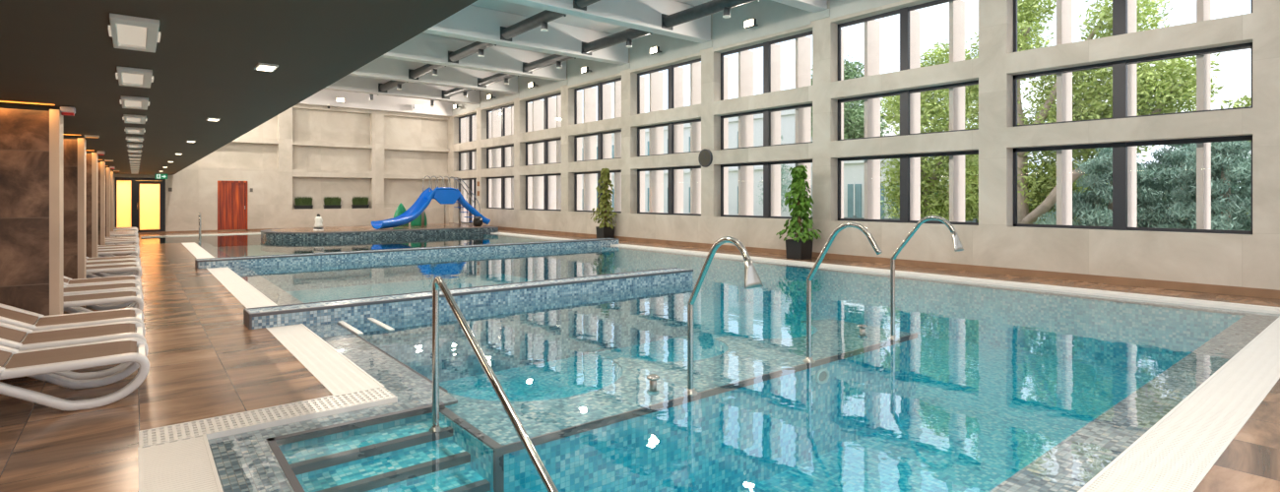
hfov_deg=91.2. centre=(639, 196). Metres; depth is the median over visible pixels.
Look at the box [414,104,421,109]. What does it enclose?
floodlight
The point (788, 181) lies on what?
tree
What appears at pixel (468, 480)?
floor
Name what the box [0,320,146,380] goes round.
sun lounger
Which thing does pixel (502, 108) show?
window
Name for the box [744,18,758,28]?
floodlight
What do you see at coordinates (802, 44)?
pillar
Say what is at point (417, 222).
toy
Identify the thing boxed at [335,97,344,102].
floodlight
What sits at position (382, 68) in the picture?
ceiling beam
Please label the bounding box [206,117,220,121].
recessed light
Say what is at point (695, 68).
pillar
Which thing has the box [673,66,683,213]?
pillar
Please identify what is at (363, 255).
wall
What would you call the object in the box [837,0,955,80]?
window
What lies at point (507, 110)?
pillar
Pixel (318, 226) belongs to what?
figure
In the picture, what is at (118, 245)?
sun lounger
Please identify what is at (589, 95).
pillar
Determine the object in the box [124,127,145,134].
recessed light
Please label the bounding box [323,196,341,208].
grass planter
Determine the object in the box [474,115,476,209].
pillar
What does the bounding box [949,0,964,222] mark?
pillar
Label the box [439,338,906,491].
trim
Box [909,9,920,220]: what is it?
pillar
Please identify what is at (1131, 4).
pillar
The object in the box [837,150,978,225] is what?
window
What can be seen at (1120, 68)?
window
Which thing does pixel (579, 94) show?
pillar
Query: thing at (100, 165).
column
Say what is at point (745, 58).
pillar
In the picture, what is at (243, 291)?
drain grate
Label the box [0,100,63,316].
column
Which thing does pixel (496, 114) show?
pillar
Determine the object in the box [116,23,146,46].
diffuser
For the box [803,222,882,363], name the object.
spout
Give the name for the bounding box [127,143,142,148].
recessed light
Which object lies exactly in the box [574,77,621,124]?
window
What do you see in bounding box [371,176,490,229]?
water slide
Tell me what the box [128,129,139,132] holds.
diffuser
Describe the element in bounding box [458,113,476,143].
window
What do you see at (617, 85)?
pillar
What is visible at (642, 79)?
pillar
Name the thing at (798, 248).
potted plant
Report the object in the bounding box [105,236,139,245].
sun lounger
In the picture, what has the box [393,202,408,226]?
toy
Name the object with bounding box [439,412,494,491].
wall
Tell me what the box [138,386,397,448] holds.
drain grate
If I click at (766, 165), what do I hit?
window
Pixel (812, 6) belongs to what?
ceiling beam
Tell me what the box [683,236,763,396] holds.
spout
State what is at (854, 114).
tree
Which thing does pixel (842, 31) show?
pillar
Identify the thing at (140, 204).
door
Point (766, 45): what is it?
window
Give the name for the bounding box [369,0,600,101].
air duct
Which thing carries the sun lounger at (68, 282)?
on the floor at (205, 362)
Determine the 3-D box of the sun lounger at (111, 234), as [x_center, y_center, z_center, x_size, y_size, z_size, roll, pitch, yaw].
[-16.497,1.141,19.326,1.581,0.720,0.724,0,0,-39]
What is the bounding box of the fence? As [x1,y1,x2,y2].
[811,215,977,222]
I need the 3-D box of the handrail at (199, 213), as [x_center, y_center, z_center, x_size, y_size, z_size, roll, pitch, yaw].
[-14.767,1.040,21.036,0.064,1.043,1.168,0,0,-34]
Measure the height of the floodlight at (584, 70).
0.200 m
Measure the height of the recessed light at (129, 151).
0.024 m
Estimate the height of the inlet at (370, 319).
0.028 m
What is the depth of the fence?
20.43 m
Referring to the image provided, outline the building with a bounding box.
[581,109,949,218]
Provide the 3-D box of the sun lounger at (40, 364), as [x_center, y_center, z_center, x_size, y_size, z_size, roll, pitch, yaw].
[-4.464,1.141,4.416,1.581,0.720,0.724,0,0,-39]
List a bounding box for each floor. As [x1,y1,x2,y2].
[0,229,1279,491]
[278,325,1164,491]
[386,467,490,491]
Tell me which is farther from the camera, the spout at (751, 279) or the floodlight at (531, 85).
the floodlight at (531, 85)
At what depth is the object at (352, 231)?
24.04 m
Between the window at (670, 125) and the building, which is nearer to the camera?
the window at (670, 125)
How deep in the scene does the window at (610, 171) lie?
23.84 m
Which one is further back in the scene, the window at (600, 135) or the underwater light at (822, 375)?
the window at (600, 135)
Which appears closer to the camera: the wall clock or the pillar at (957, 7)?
the pillar at (957, 7)
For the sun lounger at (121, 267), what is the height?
0.720 m
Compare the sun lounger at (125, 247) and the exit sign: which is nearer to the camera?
the sun lounger at (125, 247)
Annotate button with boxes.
[646,374,659,391]
[857,324,867,336]
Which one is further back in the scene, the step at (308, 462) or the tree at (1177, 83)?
the tree at (1177, 83)
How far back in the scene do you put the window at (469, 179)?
32.13 m
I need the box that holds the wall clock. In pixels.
[698,148,712,167]
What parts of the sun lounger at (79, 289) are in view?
seat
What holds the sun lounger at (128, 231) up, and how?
on the floor at (205, 362)
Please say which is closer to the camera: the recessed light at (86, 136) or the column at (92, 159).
the recessed light at (86, 136)
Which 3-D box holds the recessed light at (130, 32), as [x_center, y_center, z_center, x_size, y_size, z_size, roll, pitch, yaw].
[-2.830,-0.907,3.512,0.224,0.024,0.820,0,0,-39]
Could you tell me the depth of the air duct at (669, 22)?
18.79 m
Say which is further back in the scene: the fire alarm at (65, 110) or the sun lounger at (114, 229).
the sun lounger at (114, 229)
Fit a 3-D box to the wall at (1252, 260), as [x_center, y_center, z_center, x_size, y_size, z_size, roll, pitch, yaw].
[1.411,-1.975,19.438,0.450,6.950,37.100,0,0,-39]
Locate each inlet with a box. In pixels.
[338,320,363,334]
[367,318,394,329]
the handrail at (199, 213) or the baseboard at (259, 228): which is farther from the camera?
the baseboard at (259, 228)
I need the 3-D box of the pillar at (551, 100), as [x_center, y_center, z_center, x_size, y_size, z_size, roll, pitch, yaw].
[-3.842,-1.230,26.825,0.560,6.060,0.090,0,0,-39]
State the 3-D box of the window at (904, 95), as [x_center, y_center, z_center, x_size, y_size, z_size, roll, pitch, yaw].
[5.932,-1.860,14.034,0.090,1.040,3.420,0,0,-39]
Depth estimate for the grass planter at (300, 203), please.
29.21 m
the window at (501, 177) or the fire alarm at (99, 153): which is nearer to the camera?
the fire alarm at (99, 153)
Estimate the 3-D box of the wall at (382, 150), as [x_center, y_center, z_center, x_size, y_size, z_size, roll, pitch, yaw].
[-16.274,-1.975,28.657,16.420,6.950,0.950,0,0,-39]
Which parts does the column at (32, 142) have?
edge panel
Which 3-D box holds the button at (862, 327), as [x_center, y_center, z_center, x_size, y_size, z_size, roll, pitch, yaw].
[2.520,1.516,7.104,0.108,0.121,0.106,0,0,-39]
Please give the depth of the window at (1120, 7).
10.96 m
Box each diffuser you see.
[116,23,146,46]
[122,72,143,84]
[125,100,141,107]
[126,117,140,122]
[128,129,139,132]
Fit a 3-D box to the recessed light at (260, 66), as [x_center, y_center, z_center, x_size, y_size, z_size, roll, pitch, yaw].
[-2.633,-0.910,4.415,0.120,0.017,0.220,0,0,-39]
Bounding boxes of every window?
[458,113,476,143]
[458,149,476,171]
[458,178,476,223]
[486,104,513,138]
[486,144,513,169]
[486,176,513,209]
[525,92,561,132]
[525,137,561,165]
[525,173,561,211]
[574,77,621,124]
[574,129,621,161]
[574,170,621,213]
[637,58,701,114]
[637,119,701,156]
[637,165,701,215]
[720,30,812,100]
[720,103,812,150]
[720,159,812,219]
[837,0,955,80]
[837,80,978,140]
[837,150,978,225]
[1013,0,1252,52]
[1013,42,1252,127]
[1013,134,1252,234]
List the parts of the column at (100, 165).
edge panel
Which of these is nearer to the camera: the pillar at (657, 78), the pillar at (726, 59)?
the pillar at (726, 59)
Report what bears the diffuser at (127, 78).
attached to the recessed light at (127, 77)
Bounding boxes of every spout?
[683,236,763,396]
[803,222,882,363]
[890,215,963,340]
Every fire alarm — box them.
[60,106,75,116]
[96,150,104,155]
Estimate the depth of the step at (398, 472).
3.94 m
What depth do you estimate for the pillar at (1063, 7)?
11.84 m
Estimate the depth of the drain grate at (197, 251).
17.20 m
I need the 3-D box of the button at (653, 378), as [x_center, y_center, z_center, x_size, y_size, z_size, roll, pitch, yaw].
[0.107,1.516,5.095,0.108,0.121,0.106,0,0,-39]
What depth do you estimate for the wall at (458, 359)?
8.92 m
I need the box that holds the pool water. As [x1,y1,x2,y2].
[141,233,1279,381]
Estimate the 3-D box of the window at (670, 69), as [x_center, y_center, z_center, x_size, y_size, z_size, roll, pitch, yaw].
[0.994,-3.495,20.162,0.090,1.450,3.420,0,0,-39]
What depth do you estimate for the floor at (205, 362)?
4.83 m
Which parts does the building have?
cornice, cornice, cornice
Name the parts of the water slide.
panel, post, stair rail, stair rail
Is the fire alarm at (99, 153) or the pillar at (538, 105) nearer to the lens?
the fire alarm at (99, 153)
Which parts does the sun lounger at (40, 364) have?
backrest, backrest rail, seat, frame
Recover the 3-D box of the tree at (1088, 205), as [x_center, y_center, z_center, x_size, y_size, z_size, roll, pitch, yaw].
[11.029,0.309,14.757,3.361,3.337,3.381,0,0,-39]
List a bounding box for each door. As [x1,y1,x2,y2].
[115,177,165,232]
[217,181,247,230]
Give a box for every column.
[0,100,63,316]
[64,133,86,279]
[86,149,97,257]
[97,159,105,245]
[105,165,110,237]
[110,171,113,231]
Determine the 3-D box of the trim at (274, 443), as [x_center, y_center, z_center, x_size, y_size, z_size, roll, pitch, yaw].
[-1.976,1.549,4.556,1.127,0.042,6.844,0,0,-20]
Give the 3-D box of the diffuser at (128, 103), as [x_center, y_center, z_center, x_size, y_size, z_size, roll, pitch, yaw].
[-4.910,-0.915,6.073,0.125,0.008,0.620,0,0,-39]
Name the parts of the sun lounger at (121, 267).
seat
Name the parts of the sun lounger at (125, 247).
seat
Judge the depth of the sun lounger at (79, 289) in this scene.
8.05 m
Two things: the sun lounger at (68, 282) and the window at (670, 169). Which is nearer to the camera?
the sun lounger at (68, 282)
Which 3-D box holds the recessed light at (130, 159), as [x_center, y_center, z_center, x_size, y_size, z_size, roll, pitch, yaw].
[-12.091,-0.907,15.005,0.224,0.024,0.820,0,0,-39]
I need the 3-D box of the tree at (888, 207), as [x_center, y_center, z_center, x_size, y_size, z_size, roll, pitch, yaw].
[14.626,0.451,20.952,3.112,3.660,14.396,0,0,-39]
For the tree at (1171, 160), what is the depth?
14.36 m
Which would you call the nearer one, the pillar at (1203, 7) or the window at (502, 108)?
the pillar at (1203, 7)
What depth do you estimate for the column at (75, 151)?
9.26 m
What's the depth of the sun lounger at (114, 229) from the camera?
22.64 m
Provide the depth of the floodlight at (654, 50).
19.70 m
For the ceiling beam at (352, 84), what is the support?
attached to the ceiling at (498, 5)
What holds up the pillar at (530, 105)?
on the ground
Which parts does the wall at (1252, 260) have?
beam seat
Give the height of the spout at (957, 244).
1.380 m
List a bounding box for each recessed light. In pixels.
[84,134,99,137]
[108,12,160,52]
[115,65,153,88]
[120,95,149,110]
[122,114,146,124]
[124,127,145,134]
[126,136,143,142]
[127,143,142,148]
[128,149,141,153]
[128,153,141,157]
[128,157,140,160]
[128,160,140,163]
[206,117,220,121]
[254,63,278,71]
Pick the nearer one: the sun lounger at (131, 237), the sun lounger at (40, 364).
the sun lounger at (40, 364)
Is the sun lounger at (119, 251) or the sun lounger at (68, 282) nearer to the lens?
the sun lounger at (68, 282)
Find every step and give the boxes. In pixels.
[281,418,452,480]
[298,442,470,491]
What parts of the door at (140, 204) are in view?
pane, pane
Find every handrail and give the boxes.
[198,212,200,243]
[429,276,558,491]
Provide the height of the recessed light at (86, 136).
0.034 m
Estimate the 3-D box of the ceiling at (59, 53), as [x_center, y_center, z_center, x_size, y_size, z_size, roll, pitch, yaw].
[-9.467,-1.070,10.672,3.850,0.300,36.500,0,0,-39]
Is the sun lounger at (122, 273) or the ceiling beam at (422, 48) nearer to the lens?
the sun lounger at (122, 273)
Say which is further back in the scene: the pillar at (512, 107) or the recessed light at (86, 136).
the pillar at (512, 107)
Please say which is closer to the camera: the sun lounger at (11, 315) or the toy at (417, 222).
the sun lounger at (11, 315)
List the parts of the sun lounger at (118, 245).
seat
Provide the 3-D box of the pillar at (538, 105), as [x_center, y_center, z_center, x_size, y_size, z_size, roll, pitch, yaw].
[-4.472,-1.230,27.606,0.560,6.060,0.090,0,0,-39]
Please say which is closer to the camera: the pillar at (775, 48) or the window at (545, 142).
the pillar at (775, 48)
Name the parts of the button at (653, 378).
stem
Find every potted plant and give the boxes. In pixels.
[590,167,617,238]
[775,165,821,259]
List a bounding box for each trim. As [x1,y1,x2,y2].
[265,322,447,491]
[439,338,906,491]
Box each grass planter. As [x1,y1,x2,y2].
[294,195,313,209]
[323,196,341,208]
[351,195,369,208]
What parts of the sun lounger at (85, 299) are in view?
seat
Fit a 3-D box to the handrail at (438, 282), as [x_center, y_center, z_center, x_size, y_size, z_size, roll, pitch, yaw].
[-0.789,1.499,3.577,0.090,1.903,2.109,0,0,-39]
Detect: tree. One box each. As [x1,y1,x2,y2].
[758,129,792,212]
[811,54,891,139]
[880,39,978,221]
[880,153,1250,226]
[936,0,1250,225]
[1032,147,1195,228]
[1136,143,1250,230]
[1138,140,1250,230]
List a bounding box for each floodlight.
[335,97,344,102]
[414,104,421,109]
[528,81,538,88]
[580,66,591,73]
[649,46,661,55]
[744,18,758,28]
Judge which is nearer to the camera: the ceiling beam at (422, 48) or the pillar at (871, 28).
the pillar at (871, 28)
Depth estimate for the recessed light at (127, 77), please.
4.74 m
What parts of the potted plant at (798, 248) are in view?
pot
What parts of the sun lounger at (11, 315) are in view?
backrest rail, backrest, backrest rail, seat, frame, frame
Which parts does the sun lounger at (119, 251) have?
seat, frame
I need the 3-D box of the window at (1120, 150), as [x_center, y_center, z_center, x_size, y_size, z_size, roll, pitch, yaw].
[8.402,-0.185,10.970,0.090,1.530,3.420,0,0,-39]
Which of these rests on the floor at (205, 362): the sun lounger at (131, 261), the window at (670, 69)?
the sun lounger at (131, 261)
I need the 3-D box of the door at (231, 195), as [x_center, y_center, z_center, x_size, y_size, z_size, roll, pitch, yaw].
[-17.831,0.400,27.434,1.100,2.200,0.140,0,0,-39]
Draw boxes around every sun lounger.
[0,303,144,332]
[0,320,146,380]
[0,337,149,411]
[64,274,141,306]
[64,281,142,312]
[64,289,143,317]
[86,256,140,276]
[86,258,140,277]
[86,263,141,278]
[97,244,139,256]
[97,246,139,257]
[97,249,138,257]
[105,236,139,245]
[105,237,138,245]
[105,239,138,255]
[110,230,136,237]
[110,231,138,237]
[110,233,137,245]
[113,228,137,236]
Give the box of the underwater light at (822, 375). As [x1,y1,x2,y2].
[815,368,829,383]
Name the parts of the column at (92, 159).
edge panel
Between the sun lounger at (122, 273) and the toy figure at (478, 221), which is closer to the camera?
the sun lounger at (122, 273)
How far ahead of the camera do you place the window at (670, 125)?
20.16 m
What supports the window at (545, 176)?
in the wall at (1252, 260)
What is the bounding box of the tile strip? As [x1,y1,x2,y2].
[207,340,1213,491]
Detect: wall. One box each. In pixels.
[113,89,452,231]
[194,238,619,268]
[243,267,693,382]
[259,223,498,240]
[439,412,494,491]
[447,0,1279,290]
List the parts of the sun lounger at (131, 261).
seat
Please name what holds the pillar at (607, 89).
on the ground
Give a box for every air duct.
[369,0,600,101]
[430,0,760,107]
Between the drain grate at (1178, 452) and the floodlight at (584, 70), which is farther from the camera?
the floodlight at (584, 70)
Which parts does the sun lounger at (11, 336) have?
backrest rail, backrest, backrest rail, seat, frame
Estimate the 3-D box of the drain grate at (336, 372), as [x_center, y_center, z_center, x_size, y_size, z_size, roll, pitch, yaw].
[-3.147,1.523,6.056,0.368,0.054,3.140,0,0,-39]
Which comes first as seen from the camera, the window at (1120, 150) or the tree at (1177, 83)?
the window at (1120, 150)
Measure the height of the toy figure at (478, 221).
0.420 m
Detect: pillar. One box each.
[460,118,466,222]
[466,116,474,222]
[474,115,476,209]
[489,112,491,207]
[491,110,501,207]
[505,107,511,208]
[511,106,513,208]
[527,102,532,208]
[532,100,543,209]
[548,97,556,209]
[556,94,561,209]
[576,91,581,210]
[582,87,596,210]
[602,83,611,202]
[614,80,621,211]
[640,76,644,212]
[649,71,663,212]
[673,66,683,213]
[690,62,701,213]
[723,57,728,214]
[738,50,753,215]
[770,43,780,216]
[795,36,811,217]
[840,29,843,218]
[864,19,880,219]
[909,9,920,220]
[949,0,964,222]
[1056,0,1072,225]
[1127,0,1136,227]
[1196,0,1211,229]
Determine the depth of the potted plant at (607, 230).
21.69 m
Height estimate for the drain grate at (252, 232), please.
0.054 m
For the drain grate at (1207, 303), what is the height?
0.054 m
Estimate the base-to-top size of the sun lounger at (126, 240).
0.720 m
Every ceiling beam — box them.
[322,75,479,104]
[347,57,517,94]
[380,33,566,81]
[422,4,628,64]
[501,0,710,43]
[771,0,827,12]
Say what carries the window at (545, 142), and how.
in the wall at (1252, 260)
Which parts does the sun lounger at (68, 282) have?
seat, frame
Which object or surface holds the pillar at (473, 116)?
on the ground
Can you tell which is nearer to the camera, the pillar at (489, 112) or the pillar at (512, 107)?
the pillar at (512, 107)
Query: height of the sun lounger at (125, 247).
0.720 m
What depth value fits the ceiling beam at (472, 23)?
18.97 m
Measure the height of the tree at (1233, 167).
3.230 m
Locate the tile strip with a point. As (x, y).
(246, 462)
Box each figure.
[313,213,323,231]
[472,216,482,226]
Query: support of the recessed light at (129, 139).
in the ceiling at (59, 53)
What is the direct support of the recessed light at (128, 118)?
in the ceiling at (59, 53)
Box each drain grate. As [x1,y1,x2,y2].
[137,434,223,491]
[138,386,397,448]
[140,232,260,238]
[181,242,214,258]
[206,266,276,308]
[265,323,383,395]
[490,232,1279,314]
[1077,317,1279,491]
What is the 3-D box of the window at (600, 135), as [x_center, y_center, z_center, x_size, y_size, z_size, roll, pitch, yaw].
[-1.475,-1.860,23.226,0.090,1.040,3.420,0,0,-39]
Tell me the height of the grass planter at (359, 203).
0.609 m
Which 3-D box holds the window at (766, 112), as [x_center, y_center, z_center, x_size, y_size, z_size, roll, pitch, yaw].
[3.463,-1.860,17.098,0.090,1.040,3.420,0,0,-39]
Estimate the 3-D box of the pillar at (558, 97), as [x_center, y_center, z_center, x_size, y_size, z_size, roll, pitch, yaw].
[-3.213,-1.230,26.044,0.560,6.060,0.090,0,0,-39]
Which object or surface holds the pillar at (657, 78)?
on the ground
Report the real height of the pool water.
1.270 m
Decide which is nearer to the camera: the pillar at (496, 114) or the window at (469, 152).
the pillar at (496, 114)
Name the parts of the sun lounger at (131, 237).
seat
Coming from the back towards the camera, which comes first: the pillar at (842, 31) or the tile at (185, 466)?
the pillar at (842, 31)
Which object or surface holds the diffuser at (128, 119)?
attached to the recessed light at (128, 118)
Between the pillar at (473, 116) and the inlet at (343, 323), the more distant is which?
the pillar at (473, 116)
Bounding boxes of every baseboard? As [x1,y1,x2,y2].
[137,228,273,234]
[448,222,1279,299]
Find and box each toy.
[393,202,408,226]
[410,211,427,226]
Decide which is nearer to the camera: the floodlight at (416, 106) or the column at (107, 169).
the column at (107, 169)
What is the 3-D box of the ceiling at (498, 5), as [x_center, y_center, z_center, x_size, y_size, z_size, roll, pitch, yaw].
[-4.870,-5.600,14.505,16.420,0.300,37.300,0,0,-39]
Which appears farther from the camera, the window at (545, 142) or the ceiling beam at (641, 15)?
the window at (545, 142)
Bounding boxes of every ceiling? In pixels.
[0,0,477,175]
[421,0,711,55]
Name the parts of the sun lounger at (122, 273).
seat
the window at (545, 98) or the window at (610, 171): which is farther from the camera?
the window at (545, 98)
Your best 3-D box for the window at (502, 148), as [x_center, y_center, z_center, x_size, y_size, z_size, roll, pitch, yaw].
[-6.413,-1.860,29.354,0.090,1.040,3.420,0,0,-39]
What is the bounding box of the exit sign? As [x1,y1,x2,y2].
[155,174,167,179]
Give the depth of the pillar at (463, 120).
33.82 m
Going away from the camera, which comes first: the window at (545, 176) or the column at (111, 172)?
the column at (111, 172)
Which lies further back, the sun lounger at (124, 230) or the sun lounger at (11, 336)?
the sun lounger at (124, 230)
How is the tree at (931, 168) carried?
on the ground
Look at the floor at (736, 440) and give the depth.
5.98 m
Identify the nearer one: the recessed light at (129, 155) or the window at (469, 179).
the recessed light at (129, 155)
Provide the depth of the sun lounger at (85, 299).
7.25 m
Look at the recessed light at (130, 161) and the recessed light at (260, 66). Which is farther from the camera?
the recessed light at (130, 161)
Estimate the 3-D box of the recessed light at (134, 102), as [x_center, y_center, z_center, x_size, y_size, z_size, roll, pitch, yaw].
[-4.888,-0.907,6.066,0.224,0.024,0.820,0,0,-39]
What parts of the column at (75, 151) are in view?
edge panel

